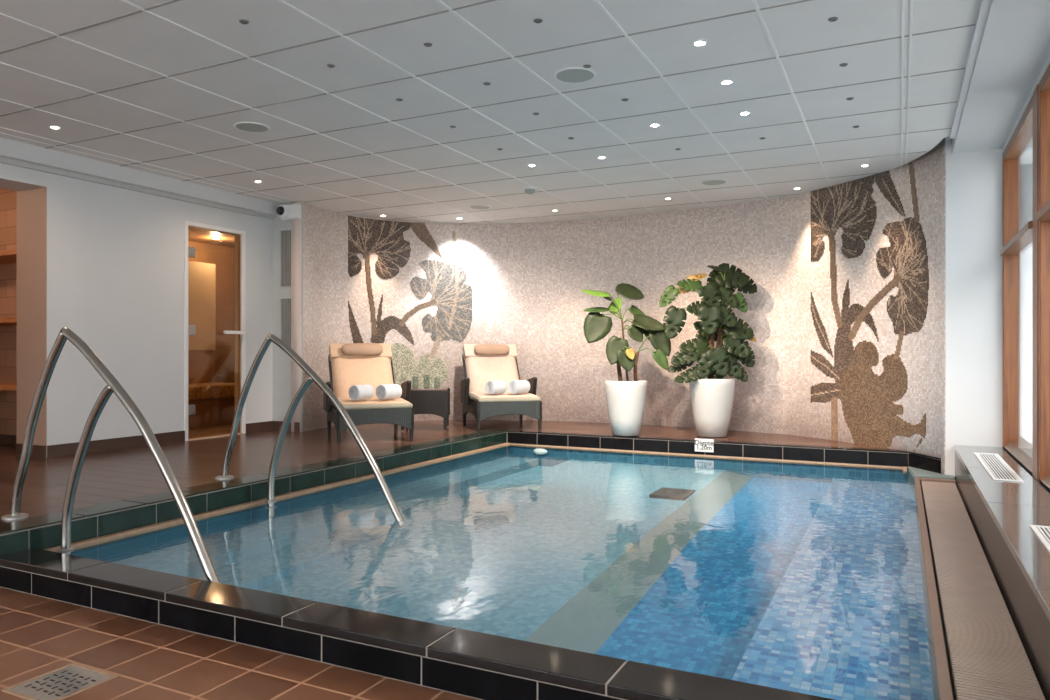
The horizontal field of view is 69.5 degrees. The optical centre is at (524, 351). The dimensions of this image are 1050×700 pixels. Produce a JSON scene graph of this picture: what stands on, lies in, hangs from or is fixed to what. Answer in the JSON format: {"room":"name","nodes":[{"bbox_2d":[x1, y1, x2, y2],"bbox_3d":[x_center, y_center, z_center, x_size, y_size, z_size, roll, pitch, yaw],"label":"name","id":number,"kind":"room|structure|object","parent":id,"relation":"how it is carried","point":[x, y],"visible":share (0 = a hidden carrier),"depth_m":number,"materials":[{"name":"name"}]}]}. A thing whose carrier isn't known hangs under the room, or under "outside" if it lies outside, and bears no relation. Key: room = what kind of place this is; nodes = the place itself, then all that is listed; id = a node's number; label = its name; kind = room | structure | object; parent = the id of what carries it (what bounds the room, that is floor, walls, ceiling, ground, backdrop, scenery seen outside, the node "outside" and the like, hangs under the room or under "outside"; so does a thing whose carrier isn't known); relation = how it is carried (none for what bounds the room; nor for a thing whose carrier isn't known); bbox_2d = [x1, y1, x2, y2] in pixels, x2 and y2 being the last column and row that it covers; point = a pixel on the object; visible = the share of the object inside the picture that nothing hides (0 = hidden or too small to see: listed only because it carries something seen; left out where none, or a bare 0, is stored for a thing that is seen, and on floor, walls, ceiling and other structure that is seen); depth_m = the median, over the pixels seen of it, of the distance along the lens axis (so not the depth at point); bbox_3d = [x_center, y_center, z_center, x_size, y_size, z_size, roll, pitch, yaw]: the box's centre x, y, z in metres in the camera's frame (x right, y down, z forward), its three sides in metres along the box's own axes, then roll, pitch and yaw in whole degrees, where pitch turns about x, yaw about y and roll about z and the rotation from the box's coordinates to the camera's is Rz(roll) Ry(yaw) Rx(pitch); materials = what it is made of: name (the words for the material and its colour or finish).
{"room":"indoor swimming pool","nodes":[
{"label":"indoor swimming pool","id":0,"kind":"room"},
{"bbox_2d":[0,188,16,434],"bbox_3d":[-4.851,-0.270,6.766,2.500,2.600,0.100,0,0,26],"label":"wall","id":1,"kind":"structure","parent":0,"point":[8,198],"depth_m":6.51,"materials":[{"name":"brown wood"}]},
{"bbox_2d":[0,249,16,263],"bbox_3d":[-4.837,-0.778,6.513,2.150,0.040,0.340,0,0,26],"label":"wall shelf","id":2,"kind":"object","parent":1,"relation":"attached to","point":[6,256],"visible":0.46,"depth_m":6.03,"materials":[{"name":"orange wood"}]},
{"bbox_2d":[0,434,16,445],"bbox_3d":[-4.832,0.755,6.692,2.400,0.090,0.015,0,0,26],"label":"baseboard","id":3,"kind":"structure","parent":1,"relation":"attached to","point":[5,439],"depth_m":6.48,"materials":[{"name":"brown wood"}]},
{"bbox_2d":[0,382,16,390],"bbox_3d":[-4.837,0.285,6.513,2.150,0.040,0.340,0,0,26],"label":"wall shelf","id":4,"kind":"object","parent":1,"relation":"attached to","point":[3,385],"visible":0.46,"depth_m":5.95,"materials":[{"name":"orange wood"}]},
{"bbox_2d":[0,317,16,325],"bbox_3d":[-4.837,-0.247,6.513,2.150,0.040,0.340,0,0,26],"label":"wall shelf","id":5,"kind":"object","parent":1,"relation":"attached to","point":[3,321],"visible":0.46,"depth_m":5.95,"materials":[{"name":"orange wood"}]},
{"bbox_2d":[0,163,271,445],"bbox_3d":[-4.650,-0.320,3.949,0.360,2.900,8.950,0,0,26],"label":"wall","id":6,"kind":"structure","parent":0,"point":[115,255],"depth_m":6.25,"materials":[{"name":"white paint"}]},
{"bbox_2d":[16,443,45,457],"bbox_3d":[-3.756,0.752,5.754,0.360,0.095,0.012,0,0,26],"label":"baseboard","id":7,"kind":"structure","parent":6,"relation":"attached to","point":[38,451],"depth_m":5.71,"materials":[{"name":"brown wood"}]},
{"bbox_2d":[17,187,46,457],"bbox_3d":[-3.759,-0.218,5.768,0.368,2.037,0.010,0,0,26],"label":"trim","id":8,"kind":"structure","parent":6,"relation":"attached to","point":[31,203],"depth_m":5.76,"materials":[{"name":"wood"}]},
{"bbox_2d":[47,431,184,457],"bbox_3d":[-3.314,0.752,6.227,0.012,0.095,1.216,0,0,26],"label":"baseboard","id":9,"kind":"structure","parent":6,"relation":"attached to","point":[59,450],"depth_m":6.15,"materials":[{"name":"brown wood"}]},
{"bbox_2d":[0,137,279,219],"bbox_3d":[-4.482,-1.454,3.771,0.101,0.151,8.780,0,0,26],"label":"trim","id":10,"kind":"structure","parent":6,"relation":"attached to","point":[9,149],"depth_m":6.16,"materials":[{"name":"white paint"}]},
{"bbox_2d":[184,220,245,440],"bbox_3d":[-2.917,-0.187,7.099,0.150,1.976,0.701,0,0,26],"label":"door frame","id":11,"kind":"structure","parent":6,"relation":"in","point":[240,236],"depth_m":7.35,"materials":[{"name":"white paint"}]},
{"bbox_2d":[246,421,271,432],"bbox_3d":[-2.653,0.752,7.562,0.012,0.095,0.363,0,0,26],"label":"baseboard","id":12,"kind":"structure","parent":6,"relation":"attached to","point":[259,426],"depth_m":7.54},
{"bbox_2d":[188,261,214,383],"bbox_3d":[-3.902,-0.113,8.456,0.100,1.826,1.010,0,0,26],"label":"wall","id":13,"kind":"structure","parent":0,"point":[201,276],"depth_m":8.71,"materials":[{"name":"brown wood"}]},
{"bbox_2d":[188,241,234,382],"bbox_3d":[-4.203,-0.270,8.750,0.100,2.600,3.250,0,0,26],"label":"wall","id":14,"kind":"structure","parent":0,"point":[223,258],"depth_m":9.49,"materials":[{"name":"brown wood"}]},
{"bbox_2d":[188,227,234,247],"bbox_3d":[-3.370,-1.370,8.337,1.760,0.100,3.250,0,0,26],"label":"ceiling","id":15,"kind":"structure","parent":0,"point":[194,235],"depth_m":8.75,"materials":[{"name":"brown wood"}]},
{"bbox_2d":[0,587,479,699],"bbox_3d":[-2.631,1.080,0.720,6.125,0.100,4.955,0,0,26],"label":"floor","id":16,"kind":"structure","parent":0,"point":[39,635],"depth_m":2.51,"materials":[{"name":"tile"}]},
{"bbox_2d":[1,663,117,699],"bbox_3d":[-1.439,1.029,2.348,0.224,0.006,0.224,0,0,26],"label":"floor drain","id":17,"kind":"object","parent":16,"relation":"on","point":[64,682],"visible":1,"depth_m":2.35,"materials":[{"name":"grey metal"}]},
{"bbox_2d":[272,201,302,431],"bbox_3d":[-2.445,-0.370,7.672,0.488,2.800,0.020,0,0,26],"label":"wall pier","id":18,"kind":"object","parent":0,"point":[281,361],"visible":0.21,"depth_m":7.68,"materials":[{"name":"white paint"}]},
{"bbox_2d":[280,229,290,287],"bbox_3d":[-2.393,-0.941,7.629,0.201,0.592,0.012,0,0,26],"label":"grille","id":19,"kind":"object","parent":18,"relation":"attached to","point":[285,234],"visible":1,"depth_m":7.64,"materials":[{"name":"grey metal"}]},
{"bbox_2d":[280,297,290,350],"bbox_3d":[-2.393,-0.276,7.629,0.201,0.545,0.012,0,0,26],"label":"grille","id":20,"kind":"object","parent":18,"relation":"attached to","point":[285,302],"visible":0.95,"depth_m":7.64,"materials":[{"name":"grey metal"}]},
{"bbox_2d":[272,421,299,431],"bbox_3d":[-2.415,0.752,7.639,0.370,0.095,0.014,0,0,26],"label":"baseboard","id":21,"kind":"object","parent":18,"relation":"attached to","point":[276,425],"visible":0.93,"depth_m":7.66,"materials":[{"name":"brown wood"}]},
{"bbox_2d":[276,204,300,219],"bbox_3d":[-2.369,-1.397,7.538,0.238,0.145,0.154,0,0,26],"label":"security camera","id":22,"kind":"object","parent":18,"relation":"attached to","point":[293,211],"visible":1,"depth_m":7.53,"materials":[{"name":"white plastic"}]},
{"bbox_2d":[0,420,924,522],"bbox_3d":[-2.507,0.965,6.999,9.630,0.330,6.589,0,0,-23],"label":"floor","id":23,"kind":"structure","parent":0,"point":[120,474],"depth_m":5.89,"materials":[{"name":"brown wood"}]},
{"bbox_2d":[1,327,219,582],"bbox_3d":[-1.865,0.443,3.357,1.437,1.115,0.110,0,0,26],"label":"pool handrail","id":24,"kind":"object","parent":23,"relation":"on","point":[65,333],"visible":0.95,"depth_m":3.40,"materials":[{"name":"metal"}]},
{"bbox_2d":[188,383,234,428],"bbox_3d":[-3.693,0.580,8.068,0.580,0.440,1.480,0,0,26],"label":"bench","id":25,"kind":"object","parent":23,"relation":"on","point":[214,402],"visible":0.24,"depth_m":8.13,"materials":[{"name":"brown wood"}]},
{"bbox_2d":[215,333,405,527],"bbox_3d":[-1.304,0.443,4.490,1.437,1.115,0.110,0,0,26],"label":"pool handrail","id":26,"kind":"object","parent":23,"relation":"on","point":[312,376],"visible":1,"depth_m":4.54,"materials":[{"name":"metal"}]},
{"bbox_2d":[323,343,413,443],"bbox_3d":[-1.486,0.358,7.133,0.780,0.884,0.954,0,0,-21],"label":"sun lounger","id":27,"kind":"object","parent":23,"relation":"on","point":[350,364],"visible":0.86,"depth_m":7.23,"materials":[{"name":"beige fabric"}]},
{"bbox_2d":[348,384,373,399],"bbox_3d":[-1.478,0.366,6.833,0.136,0.136,0.190,0,0,36],"label":"rolled towel","id":28,"kind":"object","parent":27,"relation":"on","point":[356,392],"visible":1,"depth_m":6.78,"materials":[{"name":"white fabric"}]},
{"bbox_2d":[329,355,392,397],"bbox_3d":[-1.579,0.239,7.373,0.603,0.551,0.401,0,0,-21],"label":"cushion","id":29,"kind":"object","parent":27,"relation":"on","point":[345,371],"depth_m":7.34,"materials":[{"name":"beige fabric"}]},
{"bbox_2d":[341,343,382,354],"bbox_3d":[-1.595,-0.024,7.415,0.400,0.119,0.106,0,0,-21],"label":"pillow","id":30,"kind":"object","parent":27,"relation":"on","point":[351,348],"depth_m":7.38,"materials":[{"name":"beige fabric"}]},
{"bbox_2d":[331,402,412,409],"bbox_3d":[-1.423,0.475,6.970,0.660,0.069,0.605,0,0,-21],"label":"seat cushion","id":31,"kind":"object","parent":27,"relation":"on","point":[347,405],"depth_m":6.72,"materials":[{"name":"beige fabric"}]},
{"bbox_2d":[337,397,409,404],"bbox_3d":[-1.426,0.448,6.977,0.620,0.036,0.550,0,0,-21],"label":"towel","id":32,"kind":"object","parent":27,"relation":"on","point":[344,400],"depth_m":6.81,"materials":[{"name":"beige fabric"}]},
{"bbox_2d":[376,384,401,399],"bbox_3d":[-1.244,0.366,6.923,0.136,0.136,0.210,0,0,36],"label":"rolled towel","id":33,"kind":"object","parent":27,"relation":"on","point":[386,391],"visible":1,"depth_m":6.87,"materials":[{"name":"white fabric"}]},
{"bbox_2d":[400,386,449,429],"bbox_3d":[-1.026,0.579,7.820,0.480,0.418,0.456,0,0,-3],"label":"side table","id":34,"kind":"object","parent":23,"relation":"on","point":[424,400],"visible":0.6,"depth_m":7.60,"materials":[{"name":"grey wicker"}]},
{"bbox_2d":[461,344,541,431],"bbox_3d":[-0.282,0.358,8.113,0.780,0.884,0.954,0,0,-16],"label":"sun lounger","id":35,"kind":"object","parent":23,"relation":"on","point":[482,363],"visible":0.96,"depth_m":8.17,"materials":[{"name":"beige fabric"}]},
{"bbox_2d":[463,355,518,391],"bbox_3d":[-0.355,0.239,8.360,0.603,0.551,0.401,0,0,-16],"label":"cushion","id":36,"kind":"object","parent":35,"relation":"on","point":[481,369],"depth_m":8.33,"materials":[{"name":"beige fabric"}]},
{"bbox_2d":[474,344,509,354],"bbox_3d":[-0.367,-0.024,8.403,0.400,0.119,0.106,0,0,-16],"label":"pillow","id":37,"kind":"object","parent":35,"relation":"on","point":[479,349],"depth_m":8.37,"materials":[{"name":"beige fabric"}]},
{"bbox_2d":[485,380,506,393],"bbox_3d":[-0.299,0.366,7.814,0.136,0.136,0.190,0,0,41],"label":"rolled towel","id":38,"kind":"object","parent":35,"relation":"on","point":[491,387],"visible":1,"depth_m":7.76,"materials":[{"name":"white fabric"}]},
{"bbox_2d":[469,392,537,397],"bbox_3d":[-0.236,0.448,7.952,0.620,0.036,0.550,0,0,-16],"label":"towel","id":39,"kind":"object","parent":35,"relation":"on","point":[471,394],"depth_m":7.80,"materials":[{"name":"beige fabric"}]},
{"bbox_2d":[469,393,540,402],"bbox_3d":[-0.234,0.475,7.945,0.660,0.069,0.605,0,0,-16],"label":"seat cushion","id":40,"kind":"object","parent":35,"relation":"on","point":[473,397],"depth_m":7.71,"materials":[{"name":"beige fabric"}]},
{"bbox_2d":[508,380,530,393],"bbox_3d":[-0.059,0.366,7.884,0.136,0.136,0.210,0,0,41],"label":"rolled towel","id":41,"kind":"object","parent":35,"relation":"on","point":[517,386],"visible":1,"depth_m":7.83,"materials":[{"name":"white fabric"}]},
{"bbox_2d":[0,429,1044,699],"bbox_3d":[-0.293,1.290,5.058,5.785,0.980,4.935,0,0,26],"label":"swimming pool","id":42,"kind":"object","parent":23,"relation":"in","point":[592,566],"depth_m":3.79,"materials":[{"name":"tile"}]},
{"bbox_2d":[533,448,546,454],"bbox_3d":[0.150,0.985,7.466,0.150,0.063,0.022,0,0,26],"label":"pool light","id":43,"kind":"object","parent":42,"relation":"attached to","point":[540,451],"visible":0.99,"depth_m":7.46,"materials":[{"name":"white plastic"}]},
{"bbox_2d":[695,438,713,451],"bbox_3d":[1.599,0.836,6.755,0.168,0.116,0.010,0,0,26],"label":"sign","id":44,"kind":"object","parent":42,"relation":"attached to","point":[701,445],"visible":1,"depth_m":6.75,"materials":[{"name":"white plastic"}]},
{"bbox_2d":[908,466,954,491],"bbox_3d":[3.086,1.070,5.761,0.304,0.320,0.464,0,0,26],"label":"pool edge","id":45,"kind":"object","parent":42,"relation":"attached to","point":[913,471],"depth_m":5.71,"materials":[{"name":"tile"}]},
{"bbox_2d":[581,283,670,435],"bbox_3d":[0.975,0.064,7.248,0.828,1.464,0.404,0,0,14],"label":"potted plant","id":46,"kind":"object","parent":23,"relation":"on","point":[625,399],"visible":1,"depth_m":7.19,"materials":[{"name":"green plant"}]},
{"bbox_2d":[659,263,756,437],"bbox_3d":[1.735,-0.026,7.152,0.946,1.644,0.423,0,0,4],"label":"potted plant","id":47,"kind":"object","parent":23,"relation":"on","point":[712,397],"visible":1,"depth_m":7.06,"materials":[{"name":"green plant"}]},
{"bbox_2d":[0,0,980,223],"bbox_3d":[-1.249,-1.515,3.467,5.986,0.030,11.105,0,0,26],"label":"ceiling","id":48,"kind":"structure","parent":0,"point":[146,40],"depth_m":4.36,"materials":[{"name":"tile"}]},
{"bbox_2d":[48,125,60,128],"bbox_3d":[-3.135,-1.495,5.049,0.074,0.010,0.074,0,0,26],"label":"recessed light","id":49,"kind":"object","parent":48,"relation":"in","point":[50,126],"visible":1,"depth_m":5.04,"materials":[{"name":"white plastic"}]},
{"bbox_2d":[239,19,248,23],"bbox_3d":[-1.276,-1.497,3.439,0.042,0.006,0.042,0,0,26],"label":"sprinkler","id":50,"kind":"object","parent":48,"relation":"attached to","point":[242,21],"depth_m":3.43,"materials":[{"name":"grey metal"}]},
{"bbox_2d":[234,122,269,132],"bbox_3d":[-1.822,-1.496,5.053,0.230,0.007,0.230,0,0,26],"label":"ceiling speaker","id":51,"kind":"object","parent":48,"relation":"attached to","point":[253,127],"visible":1,"depth_m":5.04,"materials":[{"name":"white plastic"}]},
{"bbox_2d":[0,0,912,223],"bbox_3d":[-1.321,-1.498,3.500,5.576,0.006,11.100,0,0,26],"label":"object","id":52,"kind":"structure","parent":48,"relation":"attached to","point":[597,2],"depth_m":4.62,"materials":[{"name":"white metal"}]},
{"bbox_2d":[469,205,490,209],"bbox_3d":[-0.467,-1.496,7.847,0.230,0.007,0.230,0,0,26],"label":"ceiling speaker","id":53,"kind":"object","parent":48,"relation":"attached to","point":[478,207],"visible":1,"depth_m":7.84,"materials":[{"name":"white plastic"}]},
{"bbox_2d":[0,0,975,223],"bbox_3d":[-1.259,-1.499,3.451,5.960,0.004,10.161,0,0,26],"label":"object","id":54,"kind":"structure","parent":48,"relation":"attached to","point":[172,1],"depth_m":4.55,"materials":[{"name":"metal"}]},
{"bbox_2d":[524,186,535,193],"bbox_3d":[0.045,-1.467,6.894,0.116,0.066,0.116,0,0,26],"label":"smoke detector","id":55,"kind":"object","parent":48,"relation":"attached to","point":[528,189],"visible":1,"depth_m":6.85,"materials":[{"name":"white plastic"}]},
{"bbox_2d":[533,18,542,22],"bbox_3d":[0.059,-1.497,3.428,0.042,0.006,0.042,0,0,26],"label":"sprinkler","id":56,"kind":"object","parent":48,"relation":"attached to","point":[537,20],"depth_m":3.42,"materials":[{"name":"grey metal"}]},
{"bbox_2d":[554,67,595,82],"bbox_3d":[0.271,-1.496,4.104,0.230,0.007,0.230,0,0,26],"label":"ceiling speaker","id":57,"kind":"object","parent":48,"relation":"attached to","point":[571,74],"visible":1,"depth_m":4.09,"materials":[{"name":"white plastic"}]},
{"bbox_2d":[649,123,660,126],"bbox_3d":[0.859,-1.495,5.004,0.074,0.010,0.074,0,0,26],"label":"recessed light","id":58,"kind":"object","parent":48,"relation":"in","point":[652,124],"visible":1,"depth_m":4.99,"materials":[{"name":"white plastic"}]},
{"bbox_2d":[692,39,707,45],"bbox_3d":[0.849,-1.495,3.671,0.074,0.010,0.074,0,0,26],"label":"recessed light","id":59,"kind":"object","parent":48,"relation":"in","point":[700,42],"visible":1,"depth_m":3.66,"materials":[{"name":"white plastic"}]},
{"bbox_2d":[701,179,726,184],"bbox_3d":[1.671,-1.496,6.691,0.230,0.007,0.230,0,0,26],"label":"ceiling speaker","id":60,"kind":"object","parent":48,"relation":"attached to","point":[711,181],"visible":1,"depth_m":6.68,"materials":[{"name":"white plastic"}]},
{"bbox_2d":[720,79,733,84],"bbox_3d":[1.122,-1.495,4.203,0.074,0.010,0.074,0,0,26],"label":"recessed light","id":61,"kind":"object","parent":48,"relation":"in","point":[726,81],"visible":1,"depth_m":4.19,"materials":[{"name":"white plastic"}]},
{"bbox_2d":[739,111,750,114],"bbox_3d":[1.381,-1.495,4.752,0.074,0.010,0.074,0,0,26],"label":"recessed light","id":62,"kind":"object","parent":48,"relation":"in","point":[742,112],"visible":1,"depth_m":4.74,"materials":[{"name":"white plastic"}]},
{"bbox_2d":[828,17,837,21],"bbox_3d":[1.389,-1.497,3.413,0.042,0.006,0.042,0,0,26],"label":"sprinkler","id":63,"kind":"object","parent":48,"relation":"attached to","point":[832,19],"depth_m":3.40,"materials":[{"name":"grey metal"}]},
{"bbox_2d":[950,0,991,138],"bbox_3d":[0.955,-1.585,1.190,0.035,0.230,8.980,0,0,26],"label":"trim","id":64,"kind":"structure","parent":48,"relation":"attached to","point":[984,8],"depth_m":3.82,"materials":[{"name":"white paint"}]},
{"bbox_2d":[291,138,944,473],"bbox_3d":[0.786,-0.380,7.579,5.943,2.780,2.104,0,0,20],"label":"wall","id":65,"kind":"structure","parent":0,"point":[526,280],"depth_m":7.99,"materials":[{"name":"beige tile"}]},
{"bbox_2d":[348,216,471,386],"bbox_3d":[-1.308,-0.528,8.645,1.446,1.920,0.158,0,0,-24],"label":"mural","id":66,"kind":"object","parent":65,"relation":"attached to","point":[445,281],"visible":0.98,"depth_m":8.72,"materials":[{"name":"brown tile"}]},
{"bbox_2d":[811,162,928,450],"bbox_3d":[2.916,-0.385,6.461,0.059,2.369,1.316,0,0,-20],"label":"mural","id":67,"kind":"object","parent":65,"relation":"attached to","point":[870,413],"visible":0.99,"depth_m":6.46,"materials":[{"name":"brown tile"}]},
{"bbox_2d":[945,135,1002,475],"bbox_3d":[3.343,-0.370,5.553,0.458,2.800,0.120,0,0,26],"label":"wall","id":68,"kind":"structure","parent":0,"point":[973,180],"depth_m":5.52,"materials":[{"name":"white paint"}]},
{"bbox_2d":[1002,55,1049,152],"bbox_3d":[1.480,-0.215,1.164,0.300,2.490,9.400,0,0,26],"label":"wall","id":69,"kind":"structure","parent":0,"point":[1048,59],"depth_m":4.44,"materials":[{"name":"white paint"}]},
{"bbox_2d":[952,0,1049,153],"bbox_3d":[1.339,-1.515,1.234,0.615,0.110,9.400,0,0,26],"label":"soffit","id":70,"kind":"object","parent":69,"relation":"attached to","point":[1014,50],"depth_m":3.93,"materials":[{"name":"white paint"}]},
{"bbox_2d":[954,445,1049,620],"bbox_3d":[1.218,0.702,1.294,0.325,0.030,9.398,0,0,26],"label":"window sill","id":71,"kind":"structure","parent":69,"relation":"attached to","point":[1013,506],"depth_m":3.30,"materials":[{"name":"stone"}]},
{"bbox_2d":[974,453,1023,481],"bbox_3d":[2.828,0.683,4.547,0.138,0.007,1.180,0,0,26],"label":"vent grille","id":72,"kind":"object","parent":71,"relation":"on","point":[997,468],"visible":1,"depth_m":4.44,"materials":[{"name":"white metal"}]},
{"bbox_2d":[1030,525,1049,552],"bbox_3d":[1.785,0.683,2.419,0.138,0.007,1.180,0,0,26],"label":"vent grille","id":73,"kind":"object","parent":71,"relation":"on","point":[1042,532],"visible":1,"depth_m":2.83,"materials":[{"name":"white metal"}]},
{"bbox_2d":[955,452,1049,699],"bbox_3d":[1.221,0.874,1.292,0.318,0.313,9.400,0,0,26],"label":"trim","id":74,"kind":"structure","parent":69,"relation":"attached to","point":[1031,623],"depth_m":2.69,"materials":[{"name":"brown wood"}]},
{"bbox_2d":[1000,96,1032,473],"bbox_3d":[3.150,-0.369,4.781,0.120,2.112,1.425,0,0,26],"label":"window","id":75,"kind":"structure","parent":69,"relation":"in","point":[1017,231],"depth_m":5.02,"materials":[{"name":"brown wood"}]},
{"bbox_2d":[1002,446,1049,489],"bbox_3d":[1.355,0.681,1.226,0.020,0.012,9.400,0,0,26],"label":"trim","id":76,"kind":"structure","parent":69,"relation":"attached to","point":[1043,484],"depth_m":4.02,"materials":[{"name":"grey wood"}]},
{"bbox_2d":[1033,84,1038,479],"bbox_3d":[1.435,-0.369,1.281,0.125,2.112,6.370,0,0,26],"label":"trim","id":77,"kind":"structure","parent":69,"relation":"attached to","point":[1036,91],"depth_m":4.08,"materials":[{"name":"brown wood"}]},
{"bbox_2d":[1036,63,1049,490],"bbox_3d":[2.451,-0.369,3.372,0.120,2.112,1.420,0,0,26],"label":"window","id":78,"kind":"structure","parent":69,"relation":"in","point":[1043,215],"depth_m":3.97,"materials":[{"name":"brown wood"}]},
{"bbox_2d":[1030,151,1032,163],"bbox_3d":[-2.051,-1.820,4.420,10.400,0.100,12.300,0,0,26],"label":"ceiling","id":79,"kind":"structure","parent":0,"point":[1031,152],"depth_m":6.90,"materials":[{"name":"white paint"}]},
{"label":"outside","id":80,"kind":"structure","parent":0,"visible":0},
{"bbox_2d":[1027,164,1032,444],"bbox_3d":[5.990,-1.720,6.574,3.500,6.500,0.100,0,0,26],"label":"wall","id":81,"kind":"structure","parent":80,"point":[1030,246],"depth_m":7.13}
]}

